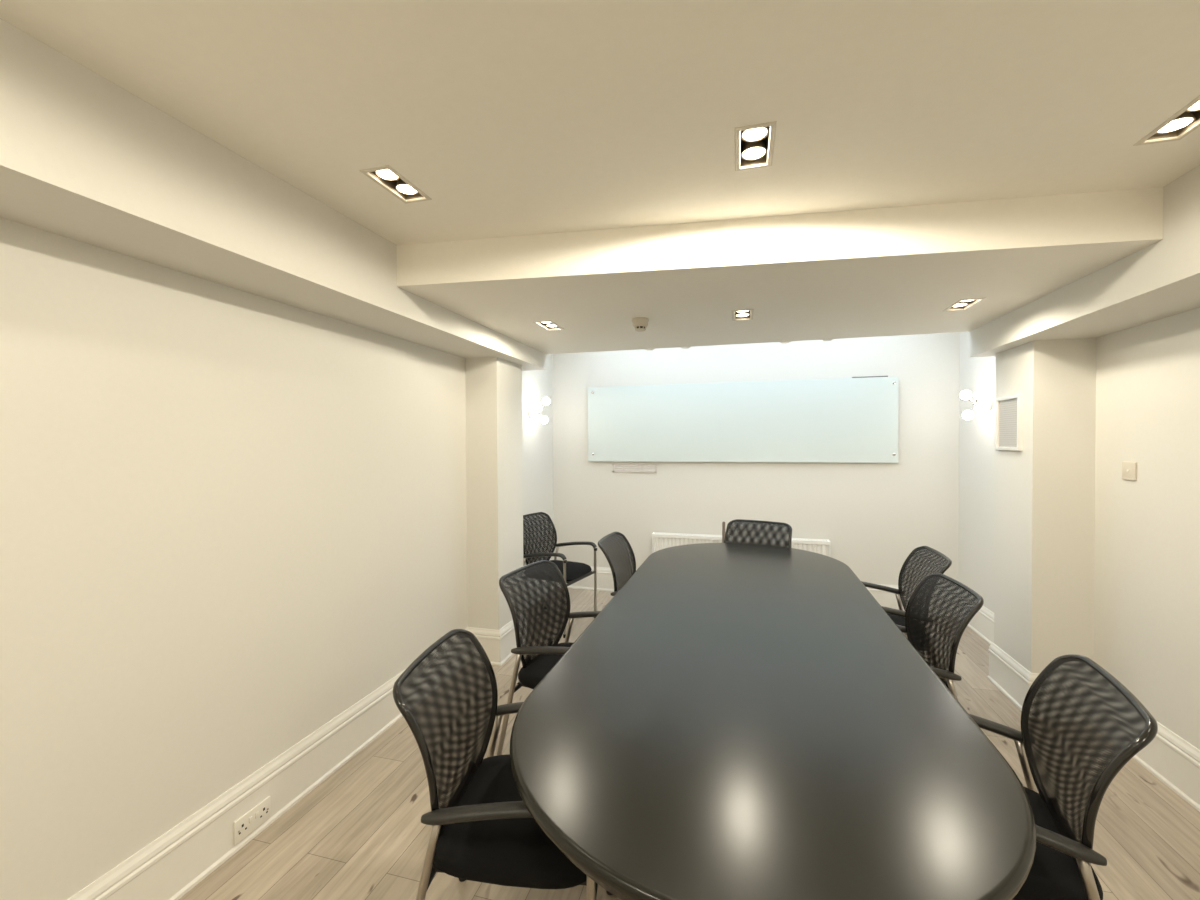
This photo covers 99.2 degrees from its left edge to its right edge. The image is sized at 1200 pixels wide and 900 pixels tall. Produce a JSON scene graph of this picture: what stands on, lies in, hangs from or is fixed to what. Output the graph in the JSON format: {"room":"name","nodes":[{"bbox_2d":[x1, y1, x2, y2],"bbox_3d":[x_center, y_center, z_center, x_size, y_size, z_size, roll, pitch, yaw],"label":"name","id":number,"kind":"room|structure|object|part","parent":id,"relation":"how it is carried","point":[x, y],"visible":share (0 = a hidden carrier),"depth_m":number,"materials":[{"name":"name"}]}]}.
{"room":"conference room","nodes":[
{"label":"conference room","id":0,"kind":"room"},
{"bbox_2d":[0,217,553,899],"bbox_3d":[-1.325,0.001,2.123,0.524,2.950,6.597,0,1,15],"label":"wall","id":1,"kind":"structure","parent":0,"point":[230,517],"depth_m":1.78,"materials":[{"name":"paint"}]},
{"bbox_2d":[233,796,270,845],"bbox_3d":[-1.321,1.409,1.944,0.012,0.088,0.148,0,1,15],"label":"wall socket","id":2,"kind":"object","parent":1,"relation":"attached to","point":[259,814],"visible":1,"depth_m":1.94,"materials":[{"name":"white plastic"}]},
{"bbox_2d":[0,18,546,370],"bbox_3d":[-1.317,-0.815,1.497,0.378,0.439,5.418,0,1,15],"label":"beam","id":3,"kind":"structure","parent":1,"relation":"attached to","point":[84,158],"depth_m":1.44,"materials":[{"name":"paint"}]},
{"bbox_2d":[67,578,553,899],"bbox_3d":[-1.196,1.360,2.110,0.324,0.232,6.597,0,1,15],"label":"baseboard","id":4,"kind":"structure","parent":1,"relation":"attached to","point":[175,862],"depth_m":1.95,"materials":[{"name":"paint"}]},
{"bbox_2d":[528,397,549,423],"bbox_3d":[-0.562,-0.363,4.699,0.186,0.247,0.152,0,1,15],"label":"wall sconce","id":5,"kind":"object","parent":1,"relation":"attached to","point":[546,401],"visible":1,"depth_m":4.69,"materials":[{"name":"white glass"}]},
{"bbox_3d":[-0.635,-0.353,4.730,0.031,0.116,0.116,0,1,15],"label":"wall plate","id":6,"kind":"part","parent":5,"relation":"part of","materials":[{"name":"white ceramic"}]},
{"bbox_3d":[-0.576,-0.412,4.661,0.072,0.072,0.072,0,1,15],"label":"globe","id":7,"kind":"part","parent":5,"relation":"part of","materials":[{"name":"white glass"}]},
{"bbox_3d":[-0.514,-0.276,4.698,0.072,0.072,0.072,0,1,15],"label":"globe","id":8,"kind":"part","parent":5,"relation":"part of","materials":[{"name":"white glass"}]},
{"bbox_3d":[-0.497,-0.451,4.722,0.072,0.072,0.072,0,1,15],"label":"globe","id":9,"kind":"part","parent":5,"relation":"part of","materials":[{"name":"white glass"}]},
{"bbox_2d":[0,0,1199,244],"bbox_3d":[0.267,-0.970,1.061,2.948,0.135,5.418,0,1,15],"label":"ceiling","id":10,"kind":"structure","parent":0,"point":[513,117],"depth_m":1.30,"materials":[{"name":"paint"}]},
{"bbox_2d":[359,165,431,203],"bbox_3d":[-0.694,-0.956,1.750,0.114,0.103,0.237,0,1,15],"label":"recessed light","id":11,"kind":"object","parent":10,"relation":"in","point":[387,175],"visible":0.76,"depth_m":1.76,"materials":[{"name":"metal"}]},
{"bbox_2d":[734,121,776,170],"bbox_3d":[0.464,-0.959,1.537,0.114,0.103,0.237,0,1,15],"label":"recessed light","id":12,"kind":"object","parent":10,"relation":"in","point":[752,146],"visible":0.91,"depth_m":1.56,"materials":[{"name":"metal"}]},
{"bbox_2d":[1133,95,1199,145],"bbox_3d":[1.626,-0.963,1.406,0.114,0.103,0.237,0,1,15],"label":"recessed light","id":13,"kind":"object","parent":10,"relation":"in","point":[1186,117],"visible":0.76,"depth_m":1.45,"materials":[{"name":"metal"}]},
{"bbox_2d":[179,588,1199,899],"bbox_3d":[0.456,1.524,1.661,4.200,0.100,6.797,0,1,15],"label":"floor","id":14,"kind":"structure","parent":0,"point":[360,834],"depth_m":1.97,"materials":[{"name":"brown wood"}]},
{"bbox_2d":[393,629,612,899],"bbox_3d":[-0.249,1.036,1.478,0.550,0.888,0.542,0,1,6],"label":"armchair","id":15,"kind":"object","parent":14,"relation":"on","point":[486,832],"visible":0.73,"depth_m":1.34,"materials":[{"name":"fabric"}]},
{"bbox_3d":[-0.459,1.186,1.253,0.156,0.578,0.022,0,1,6],"label":"leg","id":16,"kind":"part","parent":15,"relation":"part of","materials":[{"name":"metal"}]},
{"bbox_3d":[-0.448,0.821,1.497,0.152,0.458,0.505,0,1,6],"label":"frame","id":17,"kind":"part","parent":15,"relation":"part of","materials":[{"name":"black plastic"}]},
{"bbox_3d":[-0.449,0.821,1.497,0.149,0.439,0.487,0,1,6],"label":"backrest","id":18,"kind":"part","parent":15,"relation":"part of","materials":[{"name":"black fabric"}]},
{"bbox_3d":[-0.219,0.872,1.222,0.434,0.073,0.044,0,1,6],"label":"armrest","id":19,"kind":"part","parent":15,"relation":"part of","materials":[{"name":"plastic"}]},
{"bbox_3d":[-0.405,1.178,1.748,0.156,0.578,0.022,0,1,6],"label":"leg","id":20,"kind":"part","parent":15,"relation":"part of","materials":[{"name":"metal"}]},
{"bbox_3d":[-0.165,0.864,1.717,0.434,0.073,0.044,0,1,6],"label":"armrest","id":21,"kind":"part","parent":15,"relation":"part of","materials":[{"name":"plastic"}]},
{"bbox_3d":[-0.210,1.034,1.474,0.470,0.067,0.476,0,1,6],"label":"seat","id":22,"kind":"part","parent":15,"relation":"part of","materials":[{"name":"fabric"}]},
{"bbox_3d":[-0.203,1.080,1.474,0.437,0.028,0.498,0,1,6],"label":"seat frame","id":23,"kind":"part","parent":15,"relation":"part of","materials":[{"name":"plastic"}]},
{"bbox_3d":[-0.201,1.157,1.224,0.386,0.630,0.022,0,1,6],"label":"leg","id":24,"kind":"part","parent":15,"relation":"part of","materials":[{"name":"metal"}]},
{"bbox_2d":[497,560,600,754],"bbox_3d":[-0.141,1.021,2.414,0.550,0.888,0.542,0,1,24],"label":"armchair","id":25,"kind":"object","parent":14,"relation":"on","point":[532,671],"visible":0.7,"depth_m":2.42,"materials":[{"name":"fabric"}]},
{"bbox_3d":[-0.411,1.171,2.265,0.156,0.578,0.022,0,1,24],"label":"leg","id":26,"kind":"part","parent":25,"relation":"part of","materials":[{"name":"metal"}]},
{"bbox_3d":[-0.099,1.066,2.396,0.437,0.028,0.498,0,1,24],"label":"seat frame","id":27,"kind":"part","parent":25,"relation":"part of","materials":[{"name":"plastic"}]},
{"bbox_3d":[-0.324,0.806,2.493,0.152,0.458,0.505,0,1,24],"label":"frame","id":28,"kind":"part","parent":25,"relation":"part of","materials":[{"name":"black plastic"}]},
{"bbox_3d":[-0.325,0.806,2.493,0.149,0.439,0.487,0,1,24],"label":"backrest","id":29,"kind":"part","parent":25,"relation":"part of","materials":[{"name":"black fabric"}]},
{"bbox_3d":[-0.191,0.858,2.161,0.434,0.073,0.044,0,1,24],"label":"armrest","id":30,"kind":"part","parent":25,"relation":"part of","materials":[{"name":"plastic"}]},
{"bbox_3d":[-0.105,1.020,2.398,0.470,0.067,0.476,0,1,24],"label":"seat","id":31,"kind":"part","parent":25,"relation":"part of","materials":[{"name":"fabric"}]},
{"bbox_3d":[-0.207,1.163,2.720,0.156,0.578,0.022,0,1,24],"label":"leg","id":32,"kind":"part","parent":25,"relation":"part of","materials":[{"name":"metal"}]},
{"bbox_3d":[0.013,0.850,2.615,0.434,0.073,0.044,0,1,24],"label":"armrest","id":33,"kind":"part","parent":25,"relation":"part of","materials":[{"name":"plastic"}]},
{"bbox_2d":[523,512,596,637],"bbox_3d":[-0.383,0.996,4.263,0.550,0.888,0.542,0,1,28],"label":"armchair","id":34,"kind":"object","parent":14,"relation":"on","point":[572,572],"visible":0.7,"depth_m":4.31,"materials":[{"name":"fabric"}]},
{"bbox_3d":[-0.562,0.780,4.352,0.149,0.439,0.487,0,1,28],"label":"backrest","id":35,"kind":"part","parent":34,"relation":"part of","materials":[{"name":"black fabric"}]},
{"bbox_3d":[-0.561,0.780,4.352,0.152,0.458,0.505,0,1,28],"label":"frame","id":36,"kind":"part","parent":34,"relation":"part of","materials":[{"name":"black plastic"}]},
{"bbox_3d":[-0.448,0.832,4.013,0.434,0.073,0.044,0,1,28],"label":"armrest","id":37,"kind":"part","parent":34,"relation":"part of","materials":[{"name":"plastic"}]},
{"bbox_3d":[-0.431,1.117,4.009,0.386,0.630,0.022,0,1,28],"label":"leg","id":38,"kind":"part","parent":34,"relation":"part of","materials":[{"name":"metal"}]},
{"bbox_3d":[-0.432,1.137,4.571,0.156,0.578,0.022,0,1,28],"label":"leg","id":39,"kind":"part","parent":34,"relation":"part of","materials":[{"name":"metal"}]},
{"bbox_3d":[-0.348,0.995,4.245,0.470,0.067,0.476,0,1,28],"label":"seat","id":40,"kind":"part","parent":34,"relation":"part of","materials":[{"name":"fabric"}]},
{"bbox_3d":[-0.342,1.040,4.242,0.437,0.028,0.498,0,1,28],"label":"seat frame","id":41,"kind":"part","parent":34,"relation":"part of","materials":[{"name":"plastic"}]},
{"bbox_3d":[-0.217,0.825,4.454,0.434,0.073,0.044,0,1,28],"label":"armrest","id":42,"kind":"part","parent":34,"relation":"part of","materials":[{"name":"plastic"}]},
{"bbox_3d":[-0.201,1.109,4.451,0.386,0.630,0.022,0,1,28],"label":"leg","id":43,"kind":"part","parent":34,"relation":"part of","materials":[{"name":"metal"}]},
{"bbox_2d":[598,532,635,595],"bbox_3d":[0.294,1.007,3.271,0.550,0.888,0.542,0,1,18],"label":"armchair","id":44,"kind":"object","parent":14,"relation":"on","point":[622,554],"visible":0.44,"depth_m":3.33,"materials":[{"name":"fabric"}]},
{"bbox_2d":[722,522,724,542],"bbox_3d":[1.065,1.022,4.391,0.144,0.816,0.144,0,1,15],"label":"slim pole","id":45,"kind":"object","parent":14,"relation":"on","point":[723,523],"visible":0.21,"depth_m":4.37,"materials":[{"name":"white metal"}]},
{"bbox_2d":[724,519,791,547],"bbox_3d":[1.108,0.995,3.739,0.542,0.888,0.550,0,1,32],"label":"armchair","id":46,"kind":"object","parent":14,"relation":"on","point":[787,543],"visible":0.3,"depth_m":3.91,"materials":[{"name":"fabric"}]},
{"bbox_2d":[510,543,1035,899],"bbox_3d":[0.650,1.093,2.325,1.238,0.740,3.158,0,1,16],"label":"conference table","id":47,"kind":"object","parent":14,"relation":"on","point":[738,721],"visible":1,"depth_m":1.25,"materials":[{"name":"black paint"}]},
{"bbox_2d":[861,546,951,667],"bbox_3d":[1.612,1.005,2.882,0.550,0.888,0.542,0,1,16],"label":"armchair","id":48,"kind":"object","parent":14,"relation":"on","point":[898,616],"visible":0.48,"depth_m":2.92,"materials":[{"name":"fabric"}]},
{"bbox_3d":[1.625,0.834,3.135,0.434,0.073,0.044,0,1,16],"label":"armrest","id":49,"kind":"part","parent":48,"relation":"part of","materials":[{"name":"plastic"}]},
{"bbox_3d":[1.861,1.147,3.072,0.156,0.578,0.022,0,1,16],"label":"leg","id":50,"kind":"part","parent":48,"relation":"part of","materials":[{"name":"metal"}]},
{"bbox_3d":[1.486,0.842,2.657,0.434,0.073,0.044,0,1,16],"label":"armrest","id":51,"kind":"part","parent":48,"relation":"part of","materials":[{"name":"plastic"}]},
{"bbox_3d":[1.575,1.004,2.893,0.470,0.067,0.476,0,1,16],"label":"seat","id":52,"kind":"part","parent":48,"relation":"part of","materials":[{"name":"fabric"}]},
{"bbox_3d":[1.803,0.790,2.824,0.149,0.439,0.487,0,1,16],"label":"backrest","id":53,"kind":"part","parent":48,"relation":"part of","materials":[{"name":"black fabric"}]},
{"bbox_3d":[1.802,0.790,2.824,0.152,0.458,0.505,0,1,16],"label":"frame","id":54,"kind":"part","parent":48,"relation":"part of","materials":[{"name":"black plastic"}]},
{"bbox_2d":[897,573,983,699],"bbox_3d":[1.292,1.016,2.247,0.550,0.888,0.542,0,1,13],"label":"armchair","id":55,"kind":"object","parent":14,"relation":"on","point":[947,627],"visible":0.42,"depth_m":2.18,"materials":[{"name":"fabric"}]},
{"bbox_3d":[1.289,0.845,2.500,0.434,0.073,0.044,0,1,13],"label":"armrest","id":56,"kind":"part","parent":55,"relation":"part of","materials":[{"name":"plastic"}]},
{"bbox_3d":[1.179,0.853,2.015,0.434,0.073,0.044,0,1,13],"label":"armrest","id":57,"kind":"part","parent":55,"relation":"part of","materials":[{"name":"plastic"}]},
{"bbox_3d":[1.418,1.165,1.965,0.156,0.578,0.022,0,1,13],"label":"leg","id":58,"kind":"part","parent":55,"relation":"part of","materials":[{"name":"metal"}]},
{"bbox_2d":[968,654,1157,899],"bbox_3d":[1.069,1.030,1.404,0.550,0.888,0.542,0,1,27],"label":"armchair","id":59,"kind":"object","parent":14,"relation":"on","point":[1061,869],"visible":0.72,"depth_m":1.26,"materials":[{"name":"fabric"}]},
{"bbox_3d":[1.128,0.858,1.650,0.434,0.073,0.044,0,1,27],"label":"armrest","id":60,"kind":"part","parent":59,"relation":"part of","materials":[{"name":"plastic"}]},
{"bbox_3d":[1.347,1.172,1.545,0.156,0.578,0.022,0,1,27],"label":"leg","id":61,"kind":"part","parent":59,"relation":"part of","materials":[{"name":"metal"}]},
{"bbox_3d":[1.034,1.028,1.422,0.470,0.067,0.476,0,1,27],"label":"seat","id":62,"kind":"part","parent":59,"relation":"part of","materials":[{"name":"fabric"}]},
{"bbox_3d":[0.904,0.866,1.206,0.434,0.073,0.044,0,1,27],"label":"armrest","id":63,"kind":"part","parent":59,"relation":"part of","materials":[{"name":"plastic"}]},
{"bbox_3d":[1.247,0.815,1.311,0.149,0.439,0.487,0,1,27],"label":"backrest","id":64,"kind":"part","parent":59,"relation":"part of","materials":[{"name":"black fabric"}]},
{"bbox_3d":[1.123,1.179,1.101,0.156,0.578,0.022,0,1,27],"label":"leg","id":65,"kind":"part","parent":59,"relation":"part of","materials":[{"name":"metal"}]},
{"bbox_3d":[1.246,0.815,1.312,0.152,0.458,0.505,0,1,27],"label":"frame","id":66,"kind":"part","parent":59,"relation":"part of","materials":[{"name":"black plastic"}]},
{"bbox_2d":[552,332,959,587],"bbox_3d":[1.337,-0.054,4.892,4.200,2.950,0.150,0,1,15],"label":"wall","id":67,"kind":"structure","parent":0,"point":[872,516],"depth_m":4.71,"materials":[{"name":"paint"}]},
{"bbox_2d":[612,464,656,472],"bbox_3d":[0.343,0.179,5.085,0.450,0.086,0.010,0,1,15],"label":"tray","id":68,"kind":"object","parent":67,"relation":"attached to","point":[615,467],"visible":1,"depth_m":5.08,"materials":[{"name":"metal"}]},
{"bbox_2d":[652,532,829,556],"bbox_3d":[1.286,1.116,4.785,1.673,0.615,0.118,0,1,15],"label":"radiator","id":69,"kind":"object","parent":67,"relation":"attached to","point":[660,541],"visible":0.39,"depth_m":4.82,"materials":[{"name":"white metal"}]},
{"bbox_2d":[652,532,829,544],"bbox_3d":[1.280,0.826,4.767,1.595,0.035,0.090,0,1,15],"label":"grille","id":70,"kind":"object","parent":69,"relation":"attached to","point":[703,538],"depth_m":4.82,"materials":[{"name":"white metal"}]},
{"bbox_2d":[588,376,898,462],"bbox_3d":[1.240,-0.262,4.820,2.816,0.751,0.032,0,1,15],"label":"board","id":71,"kind":"object","parent":67,"relation":"attached to","point":[842,420],"visible":1,"depth_m":4.77,"materials":[{"name":"white glass"}]},
{"bbox_2d":[852,376,887,377],"bbox_3d":[2.378,-0.644,4.500,0.288,0.008,0.008,0,1,15],"label":"rod","id":72,"kind":"object","parent":71,"relation":"on","point":[868,376],"visible":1,"depth_m":4.50,"materials":[{"name":"metal"}]},
{"bbox_2d":[556,566,955,614],"bbox_3d":[1.287,1.307,4.837,3.641,0.232,0.026,0,1,15],"label":"baseboard","id":73,"kind":"structure","parent":67,"relation":"attached to","point":[605,582],"depth_m":5.15,"materials":[{"name":"paint"}]},
{"bbox_2d":[396,187,1162,353],"bbox_3d":[0.738,-0.906,2.784,2.928,0.317,1.848,0,1,15],"label":"ceiling","id":74,"kind":"structure","parent":0,"point":[893,271],"depth_m":2.19,"materials":[{"name":"paint"}]},
{"bbox_2d":[534,320,563,330],"bbox_3d":[-0.305,-0.795,3.062,0.114,0.103,0.237,0,1,15],"label":"recessed light","id":75,"kind":"object","parent":74,"relation":"in","point":[550,324],"visible":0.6,"depth_m":3.09,"materials":[{"name":"metal"}]},
{"bbox_2d":[632,317,648,331],"bbox_3d":[0.231,-0.714,2.917,0.096,0.066,0.096,0,1,15],"label":"smoke detector","id":76,"kind":"object","parent":74,"relation":"attached to","point":[640,324],"visible":1,"depth_m":2.89,"materials":[{"name":"plastic"}]},
{"bbox_2d":[732,309,753,320],"bbox_3d":[0.791,-0.797,2.830,0.114,0.103,0.237,0,1,15],"label":"recessed light","id":77,"kind":"object","parent":74,"relation":"in","point":[736,314],"visible":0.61,"depth_m":2.86,"materials":[{"name":"metal"}]},
{"bbox_2d":[943,298,985,311],"bbox_3d":[1.880,-0.800,2.641,0.114,0.103,0.237,0,1,15],"label":"recessed light","id":78,"kind":"object","parent":74,"relation":"in","point":[961,304],"visible":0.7,"depth_m":2.66,"materials":[{"name":"metal"}]},
{"bbox_2d":[958,308,1199,749],"bbox_3d":[2.200,-0.004,1.160,0.567,2.950,6.597,0,1,15],"label":"wall","id":79,"kind":"structure","parent":0,"point":[1068,555],"depth_m":2.67,"materials":[{"name":"paint"}]},
{"bbox_2d":[960,390,992,419],"bbox_3d":[2.814,-0.339,3.825,0.192,0.223,0.144,0,1,15],"label":"wall sconce","id":80,"kind":"object","parent":79,"relation":"attached to","point":[987,403],"visible":1,"depth_m":3.82,"materials":[{"name":"white glass"}]},
{"bbox_3d":[2.760,-0.415,3.853,0.072,0.072,0.072,0,1,15],"label":"globe","id":81,"kind":"part","parent":80,"relation":"part of","materials":[{"name":"white glass"}]},
{"bbox_3d":[2.789,-0.264,3.868,0.072,0.072,0.072,0,1,15],"label":"globe","id":82,"kind":"part","parent":80,"relation":"part of","materials":[{"name":"white glass"}]},
{"bbox_3d":[2.849,-0.344,3.830,0.090,0.031,0.030,0,1,15],"label":"arm","id":83,"kind":"part","parent":80,"relation":"part of","materials":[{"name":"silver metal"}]},
{"bbox_3d":[2.816,-0.410,3.786,0.072,0.072,0.072,0,1,15],"label":"globe","id":84,"kind":"part","parent":80,"relation":"part of","materials":[{"name":"white glass"}]},
{"bbox_3d":[2.896,-0.351,3.817,0.031,0.116,0.116,0,1,15],"label":"wall plate","id":85,"kind":"part","parent":80,"relation":"part of","materials":[{"name":"white ceramic"}]},
{"bbox_2d":[995,394,1022,450],"bbox_3d":[2.398,-0.157,2.997,0.020,0.316,0.270,0,1,15],"label":"vent","id":86,"kind":"object","parent":79,"relation":"attached to","point":[1009,409],"visible":1,"depth_m":2.99,"materials":[{"name":"silver metal"}]},
{"bbox_2d":[957,591,1199,811],"bbox_3d":[2.055,1.355,1.221,0.304,0.232,6.597,0,1,15],"label":"baseboard","id":87,"kind":"structure","parent":79,"relation":"attached to","point":[1173,760],"depth_m":2.34,"materials":[{"name":"paint"}]},
{"bbox_2d":[969,165,1199,356],"bbox_3d":[1.872,-0.798,0.625,0.418,0.483,5.418,0,1,15],"label":"beam","id":88,"kind":"structure","parent":79,"relation":"attached to","point":[1160,280],"depth_m":2.05,"materials":[{"name":"paint"}]},
{"bbox_2d":[1122,461,1136,480],"bbox_3d":[2.542,0.101,2.454,0.013,0.088,0.088,0,1,15],"label":"wall plate","id":89,"kind":"object","parent":79,"relation":"attached to","point":[1129,469],"visible":1,"depth_m":2.44,"materials":[{"name":"grey plastic"}]}
]}

